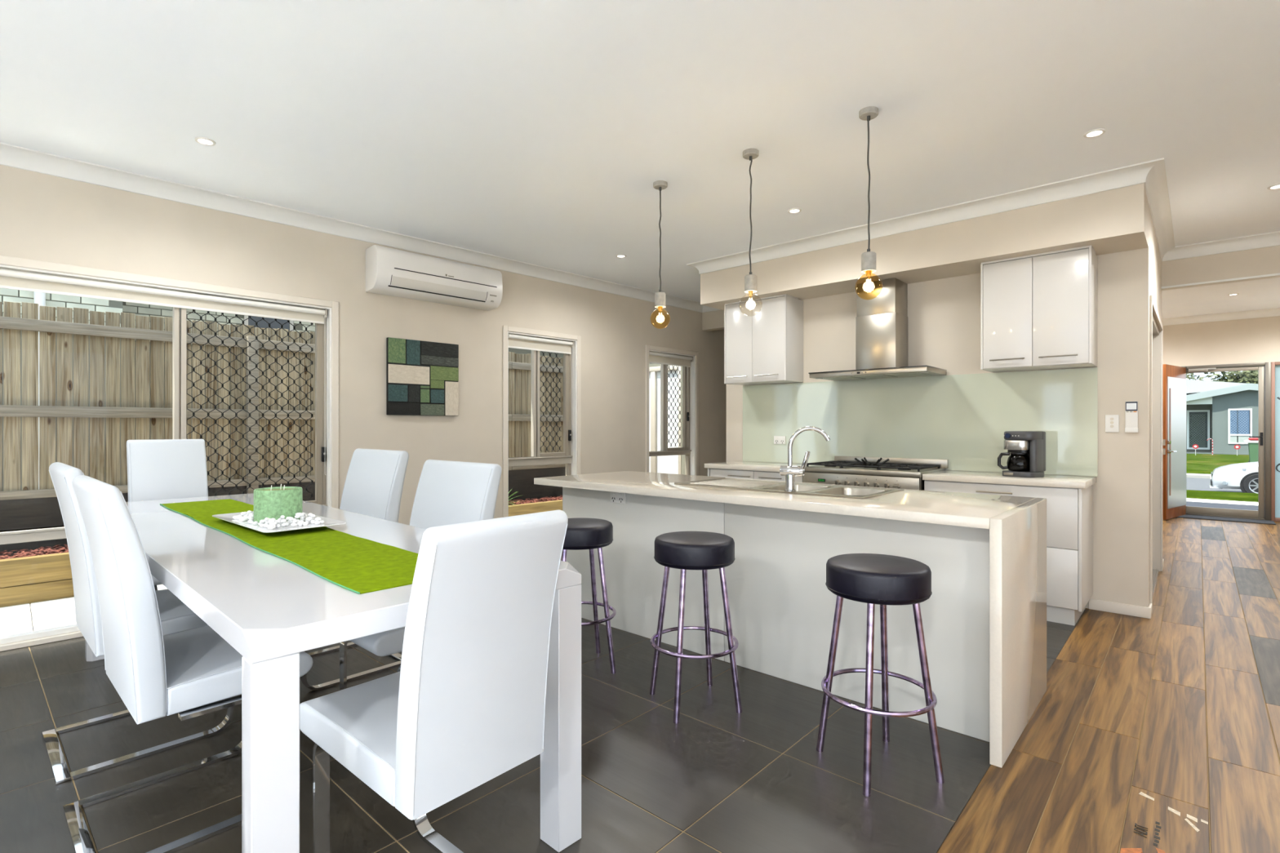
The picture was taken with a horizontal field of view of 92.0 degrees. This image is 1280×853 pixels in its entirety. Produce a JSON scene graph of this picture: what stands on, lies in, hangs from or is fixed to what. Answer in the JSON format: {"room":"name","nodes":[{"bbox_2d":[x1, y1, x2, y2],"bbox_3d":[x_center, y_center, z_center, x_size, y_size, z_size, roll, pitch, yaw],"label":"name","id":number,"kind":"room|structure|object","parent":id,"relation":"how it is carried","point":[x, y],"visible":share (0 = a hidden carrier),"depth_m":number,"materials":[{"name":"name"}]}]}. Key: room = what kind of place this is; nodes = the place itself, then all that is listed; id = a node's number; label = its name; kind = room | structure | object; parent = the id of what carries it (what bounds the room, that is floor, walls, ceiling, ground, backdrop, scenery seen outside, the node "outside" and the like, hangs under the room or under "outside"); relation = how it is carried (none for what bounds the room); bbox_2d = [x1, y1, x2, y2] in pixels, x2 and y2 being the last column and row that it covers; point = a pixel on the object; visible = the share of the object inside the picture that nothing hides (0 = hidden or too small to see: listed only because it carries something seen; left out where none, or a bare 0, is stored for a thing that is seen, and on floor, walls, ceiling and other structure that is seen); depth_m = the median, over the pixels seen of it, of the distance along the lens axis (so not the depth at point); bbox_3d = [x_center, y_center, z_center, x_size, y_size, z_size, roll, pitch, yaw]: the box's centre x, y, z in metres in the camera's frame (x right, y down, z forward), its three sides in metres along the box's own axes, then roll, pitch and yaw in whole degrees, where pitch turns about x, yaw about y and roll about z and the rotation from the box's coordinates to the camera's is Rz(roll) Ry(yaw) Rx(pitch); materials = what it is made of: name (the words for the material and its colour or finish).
{"room":"dining room","nodes":[
{"label":"dining room","id":0,"kind":"room"},
{"bbox_2d":[0,164,726,525],"bbox_3d":[-1.469,-0.150,5.506,0.130,2.740,12.200,0,0,44],"label":"wall","id":1,"kind":"structure","parent":0,"point":[44,217],"depth_m":4.88,"materials":[{"name":"paint"}]},
{"bbox_2d":[0,255,338,651],"bbox_3d":[-3.297,0.143,3.632,0.149,2.153,2.861,0,0,44],"label":"sliding door","id":2,"kind":"structure","parent":1,"relation":"in","point":[326,335],"depth_m":4.20,"materials":[{"name":"beige paint"}]},
{"bbox_2d":[0,268,327,475],"bbox_3d":[-3.276,-0.258,3.611,0.058,1.226,2.714,0,0,44],"label":"roller blind","id":3,"kind":"object","parent":2,"relation":"attached to","point":[9,279],"visible":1,"depth_m":3.85,"materials":[{"name":"white fabric"}]},
{"bbox_2d":[0,142,702,312],"bbox_3d":[-2.425,-1.474,4.370,0.093,0.092,9.240,0,0,44],"label":"trim","id":4,"kind":"structure","parent":1,"relation":"attached to","point":[13,156],"depth_m":4.30,"materials":[{"name":"white paint"}]},
{"bbox_2d":[386,337,458,415],"bbox_3d":[-1.775,-0.401,5.073,0.037,0.609,0.608,0,0,44],"label":"wall art","id":5,"kind":"object","parent":1,"relation":"attached to","point":[422,377],"visible":1,"depth_m":5.04,"materials":[{"name":"multicoloured fabric"}]},
{"bbox_2d":[365,244,502,311],"bbox_3d":[-1.653,-1.205,5.064,0.223,0.334,1.090,0,0,44],"label":"air conditioner","id":6,"kind":"object","parent":1,"relation":"attached to","point":[392,272],"visible":1,"depth_m":4.93,"materials":[{"name":"white plastic"}]},
{"bbox_2d":[502,324,581,517],"bbox_3d":[-0.974,0.121,6.005,0.149,2.098,0.922,0,0,44],"label":"window","id":7,"kind":"structure","parent":1,"relation":"in","point":[566,457],"depth_m":6.07,"materials":[{"name":"beige paint"}]},
{"bbox_2d":[508,333,574,462],"bbox_3d":[-0.953,-0.253,5.984,0.058,1.226,0.775,0,0,44],"label":"roller blind","id":8,"kind":"object","parent":7,"relation":"attached to","point":[515,341],"visible":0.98,"depth_m":6.01,"materials":[{"name":"white fabric"}]},
{"bbox_2d":[645,344,698,475],"bbox_3d":[0.345,0.121,7.352,0.149,2.098,0.933,0,0,44],"label":"window","id":9,"kind":"structure","parent":1,"relation":"in","point":[691,463],"depth_m":7.53,"materials":[{"name":"beige paint"}]},
{"bbox_2d":[648,351,693,456],"bbox_3d":[0.366,-0.253,7.331,0.058,1.226,0.786,0,0,44],"label":"window frame","id":10,"kind":"structure","parent":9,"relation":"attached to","point":[654,357],"depth_m":7.42,"materials":[{"name":"white paint"}]},
{"bbox_2d":[0,0,1279,318],"bbox_3d":[2.571,-1.580,3.270,9.370,0.120,15.500,0,0,42],"label":"ceiling","id":11,"kind":"structure","parent":0,"point":[538,132],"depth_m":2.94,"materials":[{"name":"paint"}]},
{"bbox_2d":[194,136,216,146],"bbox_3d":[-2.309,-1.517,3.280,0.094,0.006,0.094,0,0,42],"label":"recessed light","id":12,"kind":"object","parent":11,"relation":"in","point":[203,140],"visible":1,"depth_m":3.28,"materials":[{"name":"white plastic"}]},
{"bbox_2d":[615,254,626,257],"bbox_3d":[-0.168,-1.517,5.482,0.094,0.006,0.094,0,0,42],"label":"recessed light","id":13,"kind":"object","parent":11,"relation":"in","point":[616,255],"visible":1,"depth_m":5.48,"materials":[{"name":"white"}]},
{"bbox_2d":[652,180,670,325],"bbox_3d":[0.127,-1.066,3.848,0.126,0.908,0.126,0,0,42],"label":"pendant light","id":14,"kind":"object","parent":11,"relation":"hanging from","point":[660,297],"visible":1,"depth_m":3.84,"materials":[{"name":"grey concrete"}]},
{"bbox_2d":[654,292,666,307],"bbox_3d":[0.127,-0.792,3.848,0.068,0.088,0.068,0,0,42],"label":"socket","id":15,"kind":"object","parent":14,"relation":"attached to","point":[660,297],"depth_m":3.82,"materials":[{"name":"grey concrete"}]},
{"bbox_2d":[740,148,762,316],"bbox_3d":[0.611,-1.066,3.410,0.126,0.908,0.126,0,0,42],"label":"pendant light","id":16,"kind":"object","parent":11,"relation":"hanging from","point":[750,280],"visible":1,"depth_m":3.40,"materials":[{"name":"grey concrete"}]},
{"bbox_2d":[744,274,756,293],"bbox_3d":[0.611,-0.792,3.410,0.068,0.088,0.068,0,0,42],"label":"socket","id":17,"kind":"object","parent":16,"relation":"attached to","point":[750,280],"depth_m":3.38,"materials":[{"name":"grey concrete"}]},
{"bbox_2d":[787,208,801,213],"bbox_3d":[1.085,-1.517,4.333,0.094,0.006,0.094,0,0,42],"label":"recessed light","id":18,"kind":"object","parent":11,"relation":"in","point":[793,211],"visible":1,"depth_m":4.33,"materials":[{"name":"white plastic"}]},
{"bbox_2d":[854,106,882,300],"bbox_3d":[1.099,-1.066,2.969,0.126,0.908,0.126,0,0,42],"label":"pendant light","id":19,"kind":"object","parent":11,"relation":"hanging from","point":[868,258],"visible":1,"depth_m":2.96,"materials":[{"name":"grey concrete"}]},
{"bbox_2d":[861,251,875,273],"bbox_3d":[1.099,-0.792,2.969,0.068,0.088,0.068,0,0,42],"label":"socket","id":20,"kind":"object","parent":19,"relation":"attached to","point":[868,258],"depth_m":2.94,"materials":[{"name":"white ceramic"}]},
{"bbox_2d":[1083,128,1106,137],"bbox_3d":[2.347,-1.517,3.189,0.094,0.006,0.094,0,0,42],"label":"recessed light","id":21,"kind":"object","parent":11,"relation":"in","point":[1095,132],"visible":1,"depth_m":3.19,"materials":[{"name":"white plastic"}]},
{"bbox_2d":[1266,183,1279,189],"bbox_3d":[4.022,-1.517,3.895,0.094,0.006,0.094,0,0,42],"label":"recessed light","id":22,"kind":"object","parent":11,"relation":"in","point":[1275,186],"visible":1,"depth_m":3.91,"materials":[{"name":"white plastic"}]},
{"bbox_2d":[0,517,1279,852],"bbox_3d":[2.405,1.279,3.555,8.997,0.122,14.500,0,0,42],"label":"floor","id":23,"kind":"structure","parent":0,"point":[1160,733],"depth_m":2.26,"materials":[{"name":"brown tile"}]},
{"bbox_2d":[41,462,234,784],"bbox_3d":[-2.031,0.682,2.530,0.634,1.074,0.578,0,0,42],"label":"dining chair","id":24,"kind":"object","parent":23,"relation":"on","point":[175,616],"visible":0.55,"depth_m":2.36,"materials":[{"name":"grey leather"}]},
{"bbox_2d":[126,439,208,590],"bbox_3d":[-2.630,0.646,3.502,0.558,1.146,0.370,0,0,42],"label":"dining chair","id":25,"kind":"object","parent":23,"relation":"on","point":[158,468],"visible":0.34,"depth_m":3.60,"materials":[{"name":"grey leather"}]},
{"bbox_2d":[62,475,312,852],"bbox_3d":[-1.485,0.689,2.038,0.584,1.059,0.578,0,0,42],"label":"dining chair","id":26,"kind":"object","parent":23,"relation":"on","point":[155,675],"visible":0.86,"depth_m":1.82,"materials":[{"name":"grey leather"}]},
{"bbox_2d":[84,493,581,852],"bbox_3d":[-1.549,0.815,2.544,2.980,0.810,0.857,0,0,43],"label":"dining table","id":27,"kind":"object","parent":23,"relation":"on","point":[270,609],"visible":0.62,"depth_m":1.56,"materials":[{"name":"white"}]},
{"bbox_2d":[160,498,418,594],"bbox_3d":[-1.505,0.405,2.507,2.555,0.009,0.332,0,0,43],"label":"table runner","id":28,"kind":"object","parent":27,"relation":"on","point":[357,565],"visible":0.84,"depth_m":2.05,"materials":[{"name":"fabric"}]},
{"bbox_2d":[212,511,346,533],"bbox_3d":[-1.515,0.393,2.575,0.670,0.021,0.300,0,0,41],"label":"serving plate","id":29,"kind":"object","parent":28,"relation":"on","point":[226,517],"visible":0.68,"depth_m":2.47,"materials":[{"name":"white ceramic"}]},
{"bbox_2d":[240,517,246,521],"bbox_3d":[-1.646,0.384,2.563,0.024,0.018,0.021,0,0,-11],"label":"pebble","id":30,"kind":"object","parent":29,"relation":"on","point":[242,519],"visible":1,"depth_m":2.56,"materials":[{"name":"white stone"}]},
{"bbox_2d":[266,525,273,529],"bbox_3d":[-1.413,0.385,2.363,0.016,0.015,0.023,0,0,25],"label":"pebble","id":31,"kind":"object","parent":29,"relation":"on","point":[269,527],"visible":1,"depth_m":2.36,"materials":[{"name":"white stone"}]},
{"bbox_2d":[253,484,302,522],"bbox_3d":[-1.515,0.317,2.589,0.177,0.150,0.177,0,0,42],"label":"pillar candle","id":32,"kind":"object","parent":29,"relation":"on","point":[271,502],"visible":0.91,"depth_m":2.52,"materials":[{"name":"green wax"}]},
{"label":"pebble","id":33,"kind":"object","parent":29,"relation":"on","visible":0},
{"bbox_3d":[-1.417,0.373,2.394,0.019,0.016,0.023,0,0,-20],"label":"pebble","id":34,"kind":"object","parent":33,"relation":"on","visible":0},
{"bbox_2d":[268,518,275,523],"bbox_3d":[-1.422,0.361,2.389,0.024,0.018,0.021,0,0,9],"label":"pebble","id":35,"kind":"object","parent":34,"relation":"on","point":[272,520],"visible":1,"depth_m":2.38,"materials":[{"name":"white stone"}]},
{"bbox_2d":[300,448,408,690],"bbox_3d":[-1.559,0.670,3.152,0.555,1.098,0.578,0,0,42],"label":"dining chair","id":36,"kind":"object","parent":23,"relation":"on","point":[374,483],"visible":0.43,"depth_m":3.20,"materials":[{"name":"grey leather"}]},
{"bbox_2d":[339,459,502,690],"bbox_3d":[-0.930,0.687,2.570,0.664,1.064,0.578,0,0,42],"label":"dining chair","id":37,"kind":"object","parent":23,"relation":"on","point":[448,492],"visible":0.32,"depth_m":2.65,"materials":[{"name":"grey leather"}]},
{"bbox_2d":[299,509,568,852],"bbox_3d":[-0.542,0.711,1.579,0.708,1.016,0.370,0,0,40],"label":"dining chair","id":38,"kind":"object","parent":23,"relation":"on","point":[464,707],"visible":0.99,"depth_m":1.39,"materials":[{"name":"white leather"}]},
{"bbox_2d":[561,518,616,673],"bbox_3d":[-0.316,0.852,3.156,0.389,0.738,0.389,0,0,-11],"label":"bar stool","id":39,"kind":"object","parent":23,"relation":"on","point":[590,534],"visible":0.51,"depth_m":3.07,"materials":[{"name":"black leather"}]},
{"bbox_2d":[562,518,613,550],"bbox_3d":[-0.316,0.539,3.156,0.354,0.112,0.354,0,0,26],"label":"cushion","id":40,"kind":"object","parent":39,"relation":"on","point":[581,534],"depth_m":3.01,"materials":[{"name":"black leather"}]},
{"bbox_2d":[649,531,742,724],"bbox_3d":[0.240,0.852,2.735,0.389,0.738,0.389,0,0,-11],"label":"bar stool","id":41,"kind":"object","parent":23,"relation":"on","point":[704,551],"visible":1,"depth_m":2.64,"materials":[{"name":"black leather"}]},
{"bbox_2d":[654,531,734,569],"bbox_3d":[0.240,0.539,2.735,0.354,0.112,0.354,0,0,26],"label":"cushion","id":42,"kind":"object","parent":41,"relation":"on","point":[682,550],"depth_m":2.60,"materials":[{"name":"black leather"}]},
{"bbox_2d":[707,468,802,482],"bbox_3d":[1.127,0.795,5.452,0.933,0.849,0.568,0,0,42],"label":"base cabinet","id":43,"kind":"object","parent":23,"relation":"on","point":[748,474],"visible":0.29,"depth_m":5.28,"materials":[{"name":"white laminate"}]},
{"bbox_2d":[704,461,811,471],"bbox_3d":[1.124,0.350,5.464,0.962,0.040,0.555,0,0,42],"label":"countertop","id":44,"kind":"structure","parent":43,"relation":"on","point":[739,465],"depth_m":5.39,"materials":[{"name":"beige stone"}]},
{"bbox_2d":[562,487,989,742],"bbox_3d":[0.663,0.795,3.471,2.549,0.849,0.680,0,0,42],"label":"base cabinet","id":45,"kind":"object","parent":23,"relation":"on","point":[782,607],"visible":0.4,"depth_m":2.91,"materials":[{"name":"white laminate"}]},
{"bbox_2d":[609,491,626,503],"bbox_3d":[-0.134,0.424,3.722,0.125,0.068,0.016,0,0,42],"label":"power outlet","id":46,"kind":"object","parent":45,"relation":"attached to","point":[615,497],"visible":0.86,"depth_m":3.71,"materials":[{"name":"white plastic"}]},
{"bbox_2d":[533,471,1046,768],"bbox_3d":[0.599,0.775,3.429,2.670,0.890,0.882,0,0,42],"label":"countertop","id":47,"kind":"structure","parent":45,"relation":"on","point":[1016,525],"depth_m":2.56,"materials":[{"name":"beige stone"}]},
{"bbox_2d":[674,477,903,498],"bbox_3d":[0.787,0.405,3.399,1.113,0.163,0.526,0,0,42],"label":"sink","id":48,"kind":"object","parent":47,"relation":"in","point":[806,488],"visible":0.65,"depth_m":3.39,"materials":[{"name":"silver metal"}]},
{"bbox_2d":[779,426,830,492],"bbox_3d":[0.829,0.160,3.103,0.248,0.331,0.077,0,0,13],"label":"mixer tap","id":49,"kind":"object","parent":47,"relation":"on","point":[789,471],"visible":0.98,"depth_m":3.10,"materials":[{"name":"silver metal"}]},
{"bbox_2d":[802,455,948,490],"bbox_3d":[1.799,0.691,4.795,0.930,0.898,0.639,0,0,42],"label":"oven range","id":50,"kind":"object","parent":23,"relation":"on","point":[873,472],"visible":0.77,"depth_m":4.67,"materials":[{"name":"grey metal"}]},
{"bbox_2d":[816,553,944,796],"bbox_3d":[0.855,0.852,2.226,0.388,0.738,0.388,0,0,-10],"label":"bar stool","id":51,"kind":"object","parent":23,"relation":"on","point":[870,579],"visible":1,"depth_m":2.12,"materials":[{"name":"black leather"}]},
{"bbox_2d":[826,553,931,605],"bbox_3d":[0.855,0.539,2.226,0.354,0.112,0.354,0,0,30],"label":"cushion","id":52,"kind":"object","parent":51,"relation":"on","point":[870,579],"depth_m":2.10,"materials":[{"name":"black leather"}]},
{"bbox_2d":[924,480,1093,626],"bbox_3d":[2.496,0.795,4.215,0.908,0.849,0.568,0,0,42],"label":"base cabinet","id":53,"kind":"object","parent":23,"relation":"on","point":[1069,511],"visible":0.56,"depth_m":3.81,"materials":[{"name":"white laminate"}]},
{"bbox_2d":[922,470,1097,488],"bbox_3d":[2.506,0.350,4.215,0.932,0.040,0.555,0,0,42],"label":"countertop","id":54,"kind":"structure","parent":53,"relation":"on","point":[992,477],"depth_m":4.03,"materials":[{"name":"beige stone"}]},
{"bbox_2d":[997,431,1045,477],"bbox_3d":[2.560,0.179,4.137,0.240,0.302,0.212,0,0,-34],"label":"coffee maker","id":55,"kind":"object","parent":54,"relation":"on","point":[1027,449],"visible":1,"depth_m":4.07,"materials":[{"name":"grey"}]},
{"bbox_2d":[1176,514,1275,524],"bbox_3d":[7.647,1.213,8.172,1.050,0.014,0.340,0,0,42],"label":"threshold","id":56,"kind":"object","parent":23,"relation":"on","point":[1193,517],"visible":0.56,"depth_m":8.05,"materials":[{"name":"grey metal"}]},
{"bbox_2d":[702,309,724,331],"bbox_3d":[1.720,-0.150,7.840,1.280,2.740,3.500,0,0,42],"label":"wall","id":57,"kind":"structure","parent":0,"point":[712,320],"depth_m":7.60,"materials":[{"name":"paint"}]},
{"bbox_2d":[702,305,720,312],"bbox_3d":[0.845,-1.474,6.946,1.140,0.092,1.040,0,0,42],"label":"trim","id":58,"kind":"structure","parent":57,"relation":"attached to","point":[705,308],"depth_m":7.63,"materials":[{"name":"white paint"}]},
{"bbox_2d":[700,182,1148,310],"bbox_3d":[1.905,-1.333,4.856,3.215,0.375,0.440,0,0,42],"label":"bulkhead","id":59,"kind":"structure","parent":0,"point":[1117,220],"depth_m":4.34,"materials":[{"name":"paint"}]},
{"bbox_2d":[686,157,1279,274],"bbox_3d":[3.147,-1.474,4.931,5.142,0.092,2.402,0,0,42],"label":"trim","id":60,"kind":"structure","parent":59,"relation":"attached to","point":[1152,173],"depth_m":4.42,"materials":[{"name":"white paint"}]},
{"bbox_2d":[726,205,1149,608],"bbox_3d":[2.089,-0.150,5.067,3.225,2.740,0.120,0,0,42],"label":"wall","id":61,"kind":"structure","parent":0,"point":[944,314],"depth_m":4.09,"materials":[{"name":"paint"}]},
{"bbox_2d":[724,293,803,385],"bbox_3d":[1.115,-0.773,5.627,0.634,0.742,0.350,0,0,42],"label":"upper cabinet","id":62,"kind":"object","parent":61,"relation":"attached to","point":[766,347],"visible":0.98,"depth_m":5.49,"materials":[{"name":"white laminate"}]},
{"bbox_2d":[808,277,946,381],"bbox_3d":[1.859,-0.768,4.862,0.909,0.752,0.483,0,0,42],"label":"range hood","id":63,"kind":"object","parent":61,"relation":"attached to","point":[882,320],"visible":0.97,"depth_m":4.82,"materials":[{"name":"silver metal"}]},
{"bbox_2d":[742,367,1097,476],"bbox_3d":[2.021,-0.034,5.037,2.764,0.726,0.014,0,0,42],"label":"backsplash","id":64,"kind":"structure","parent":61,"relation":"attached to","point":[963,420],"depth_m":4.80,"materials":[{"name":"green glass"}]},
{"bbox_2d":[773,435,785,444],"bbox_3d":[1.284,0.120,5.681,0.118,0.074,0.016,0,0,42],"label":"power outlet","id":65,"kind":"object","parent":64,"relation":"attached to","point":[777,439],"visible":1,"depth_m":5.68,"materials":[{"name":"white plastic"}]},
{"bbox_2d":[980,244,1097,372],"bbox_3d":[2.700,-0.773,4.195,0.625,0.742,0.350,0,0,42],"label":"upper cabinet","id":66,"kind":"object","parent":61,"relation":"attached to","point":[1039,311],"visible":1,"depth_m":4.07,"materials":[{"name":"white laminate"}]},
{"bbox_2d":[1105,414,1119,432],"bbox_3d":[3.103,-0.023,4.061,0.072,0.114,0.012,0,0,42],"label":"light switch","id":67,"kind":"object","parent":61,"relation":"attached to","point":[1112,421],"visible":1,"depth_m":4.06,"materials":[{"name":"white plastic"}]},
{"bbox_2d":[1088,598,1152,618],"bbox_3d":[3.177,1.185,4.088,0.323,0.070,0.154,0,0,42],"label":"baseboard","id":68,"kind":"structure","parent":61,"relation":"attached to","point":[1094,604],"depth_m":4.02,"materials":[{"name":"beige paint"}]},
{"bbox_2d":[1124,401,1138,432],"bbox_3d":[3.175,-0.065,3.989,0.068,0.202,0.022,0,0,42],"label":"remote","id":69,"kind":"object","parent":61,"relation":"attached to","point":[1131,407],"visible":1,"depth_m":3.98,"materials":[{"name":"white plastic"}]},
{"bbox_2d":[1149,208,1161,571],"bbox_3d":[4.853,-0.150,6.814,1.465,2.740,6.180,0,0,42],"label":"wall","id":70,"kind":"structure","parent":0,"point":[1155,262],"depth_m":5.23,"materials":[{"name":"paint"}]},
{"bbox_2d":[1149,295,1162,611],"bbox_3d":[3.842,0.180,4.675,0.123,2.080,1.640,0,0,42],"label":"door","id":71,"kind":"structure","parent":70,"relation":"in","point":[1153,330],"depth_m":4.04,"materials":[{"name":"beige paint"}]},
{"bbox_2d":[1161,272,1279,290],"bbox_3d":[5.204,-1.200,4.742,1.835,0.016,0.105,0,0,42],"label":"trim","id":72,"kind":"structure","parent":70,"relation":"attached to","point":[1273,275],"depth_m":5.08,"materials":[{"name":"white paint"}]},
{"bbox_2d":[1161,245,1279,286],"bbox_3d":[5.162,-1.360,4.784,1.955,0.320,0.080,0,0,42],"label":"beam","id":73,"kind":"structure","parent":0,"point":[1264,260],"depth_m":5.07,"materials":[{"name":"paint"}]},
{"bbox_2d":[1162,315,1279,366],"bbox_3d":[7.683,-0.150,8.503,3.400,2.740,0.120,0,0,42],"label":"wall","id":74,"kind":"structure","parent":0,"point":[1257,340],"depth_m":8.29,"materials":[{"name":"paint"}]},
{"bbox_2d":[1161,307,1279,325],"bbox_3d":[7.612,-1.474,8.424,3.200,0.092,0.092,0,0,42],"label":"trim","id":75,"kind":"structure","parent":74,"relation":"attached to","point":[1268,312],"depth_m":8.28,"materials":[{"name":"white paint"}]},
{"bbox_2d":[1182,362,1271,520],"bbox_3d":[7.852,0.190,8.302,0.880,2.060,0.152,0,0,42],"label":"door","id":76,"kind":"structure","parent":74,"relation":"in","point":[1264,512],"depth_m":8.06,"materials":[{"name":"brown"}]},
{"bbox_2d":[1162,364,1186,519],"bbox_3d":[7.175,0.195,8.292,0.834,2.030,0.172,0,0,-35],"label":"door","id":77,"kind":"structure","parent":76,"relation":"attached to","point":[1174,377],"depth_m":8.21,"materials":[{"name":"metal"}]},
{"bbox_2d":[1271,361,1279,522],"bbox_3d":[8.430,0.190,7.801,0.650,2.060,0.120,0,0,42],"label":"window","id":78,"kind":"structure","parent":74,"relation":"in","point":[1275,366],"depth_m":7.97,"materials":[{"name":"brown"}]},
{"label":"outside","id":79,"kind":"structure","parent":0,"visible":0},
{"bbox_2d":[1186,477,1243,493],"bbox_3d":[24.616,2.060,12.327,100.000,0.440,8.700,0,0,42],"label":"road","id":80,"kind":"structure","parent":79,"point":[1196,484],"depth_m":19.61,"materials":[{"name":"concrete"}]},
{"bbox_2d":[1186,473,1211,478],"bbox_3d":[27.767,1.930,15.815,100.000,0.420,0.700,0,0,42],"label":"kerb","id":81,"kind":"object","parent":80,"relation":"on","point":[1188,475],"depth_m":22.34,"materials":[{"name":"grey concrete"}]},
{"bbox_2d":[1208,461,1257,493],"bbox_3d":[17.904,1.146,16.034,4.590,1.553,1.820,0,0,42],"label":"parked car","id":82,"kind":"object","parent":80,"relation":"on","point":[1242,476],"visible":0.61,"depth_m":16.61,"materials":[{"name":"white metal"}]},
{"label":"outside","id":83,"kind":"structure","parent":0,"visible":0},
{"bbox_2d":[1186,489,1257,502],"bbox_3d":[13.602,1.655,12.070,32.000,0.730,6.450,0,0,42],"label":"verge","id":84,"kind":"structure","parent":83,"point":[1192,494],"depth_m":12.00,"materials":[{"name":"green plant"}]},
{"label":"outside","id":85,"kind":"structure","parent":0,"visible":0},
{"bbox_3d":[66.172,1.620,50.860,150.000,0.400,75.800,0,0,42],"label":"ground","id":86,"kind":"structure","parent":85,"visible":0},
{"bbox_2d":[1186,373,1200,380],"bbox_3d":[45.524,-2.277,56.042,9.918,7.442,9.097,0,0,35],"label":"tree","id":87,"kind":"object","parent":86,"relation":"on","point":[1192,374],"visible":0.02,"depth_m":53.30,"materials":[{"name":"green plant"}]},
{"bbox_2d":[1186,379,1257,454],"bbox_3d":[32.462,-0.655,35.778,18.600,4.250,9.380,0,0,42],"label":"house","id":88,"kind":"structure","parent":86,"relation":"on","point":[1226,413],"depth_m":32.10,"materials":[{"name":"green"}]},
{"bbox_2d":[1193,370,1257,383],"bbox_3d":[42.043,-2.050,42.824,10.357,7.003,8.188,0,0,-4],"label":"tree","id":89,"kind":"object","parent":86,"relation":"on","point":[1244,376],"visible":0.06,"depth_m":41.71,"materials":[{"name":"green plant"}]},
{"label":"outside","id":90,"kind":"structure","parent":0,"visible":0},
{"bbox_2d":[1186,453,1248,474],"bbox_3d":[32.527,1.755,21.083,100.000,0.710,13.500,0,0,42],"label":"lawn","id":91,"kind":"structure","parent":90,"point":[1204,464],"depth_m":28.04,"materials":[{"name":"green plant"}]},
{"bbox_2d":[1192,444,1198,455],"bbox_3d":[28.484,1.170,31.673,0.239,0.580,0.035,0,0,42],"label":"sign","id":92,"kind":"object","parent":91,"relation":"on","point":[1195,446],"visible":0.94,"depth_m":31.67,"materials":[{"name":"red"}]},
{"bbox_2d":[1233,444,1240,455],"bbox_3d":[29.903,1.170,30.931,0.239,0.580,0.035,0,0,42],"label":"sign","id":93,"kind":"object","parent":91,"relation":"on","point":[1236,446],"visible":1,"depth_m":30.93,"materials":[{"name":"red"}]},
{"bbox_2d":[1244,437,1257,462],"bbox_3d":[25.743,1.035,25.798,0.730,1.159,0.799,0,0,42],"label":"wheelie bin","id":94,"kind":"object","parent":91,"relation":"on","point":[1252,442],"visible":0.4,"depth_m":25.62,"materials":[{"name":"green plastic"}]},
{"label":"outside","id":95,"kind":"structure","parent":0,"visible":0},
{"bbox_2d":[1186,497,1257,505],"bbox_3d":[11.222,1.478,9.436,20.000,0.405,0.650,0,0,42],"label":"path edge","id":96,"kind":"structure","parent":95,"point":[1245,503],"depth_m":10.57,"materials":[{"name":"beige concrete"}]},
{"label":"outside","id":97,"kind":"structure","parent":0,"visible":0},
{"bbox_2d":[1186,501,1257,510],"bbox_3d":[9.365,1.475,8.873,18.000,0.410,2.675,0,0,42],"label":"porch","id":98,"kind":"object","parent":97,"point":[1188,503],"depth_m":10.04,"materials":[{"name":"grey concrete"}]},
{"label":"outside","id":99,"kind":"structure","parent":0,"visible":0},
{"bbox_2d":[0,584,166,636],"bbox_3d":[-6.545,1.395,10.334,13.860,0.250,22.000,0,0,44],"label":"ground","id":100,"kind":"structure","parent":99,"point":[40,615],"depth_m":4.15,"materials":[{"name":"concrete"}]},
{"bbox_2d":[0,494,562,559],"bbox_3d":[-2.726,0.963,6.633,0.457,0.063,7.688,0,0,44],"label":"bark mulch","id":101,"kind":"object","parent":100,"relation":"on","point":[48,551],"visible":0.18,"depth_m":4.76,"materials":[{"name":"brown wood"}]},
{"bbox_2d":[0,301,565,555],"bbox_3d":[-3.304,0.016,6.448,0.104,2.008,8.980,0,0,44],"label":"fence","id":102,"kind":"object","parent":101,"relation":"on","point":[31,507],"visible":0.45,"depth_m":5.40,"materials":[{"name":"brown wood"}]},
{"bbox_2d":[508,491,525,504],"bbox_3d":[-1.680,0.860,7.601,0.543,0.292,0.495,0,0,20],"label":"plant","id":103,"kind":"object","parent":101,"relation":"on","point":[513,501],"visible":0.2,"depth_m":7.52,"materials":[{"name":"green plant"}]},
{"bbox_2d":[0,499,562,607],"bbox_3d":[-3.253,1.125,5.642,0.153,0.359,9.900,0,0,44],"label":"wall","id":104,"kind":"structure","parent":100,"relation":"on","point":[41,578],"depth_m":4.49,"materials":[{"name":"brown wood"}]},
{"bbox_2d":[0,288,563,491],"bbox_3d":[-4.187,-0.480,9.426,1.700,3.800,20.000,0,0,44],"label":"house","id":105,"kind":"structure","parent":100,"relation":"on","point":[42,299],"depth_m":7.79,"materials":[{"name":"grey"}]},
{"bbox_2d":[648,362,684,474],"bbox_3d":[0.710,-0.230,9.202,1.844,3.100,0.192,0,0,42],"label":"window pane","id":106,"kind":"object","parent":100,"relation":"on","point":[674,464],"visible":0.02,"depth_m":9.43,"materials":[{"name":"glass"}]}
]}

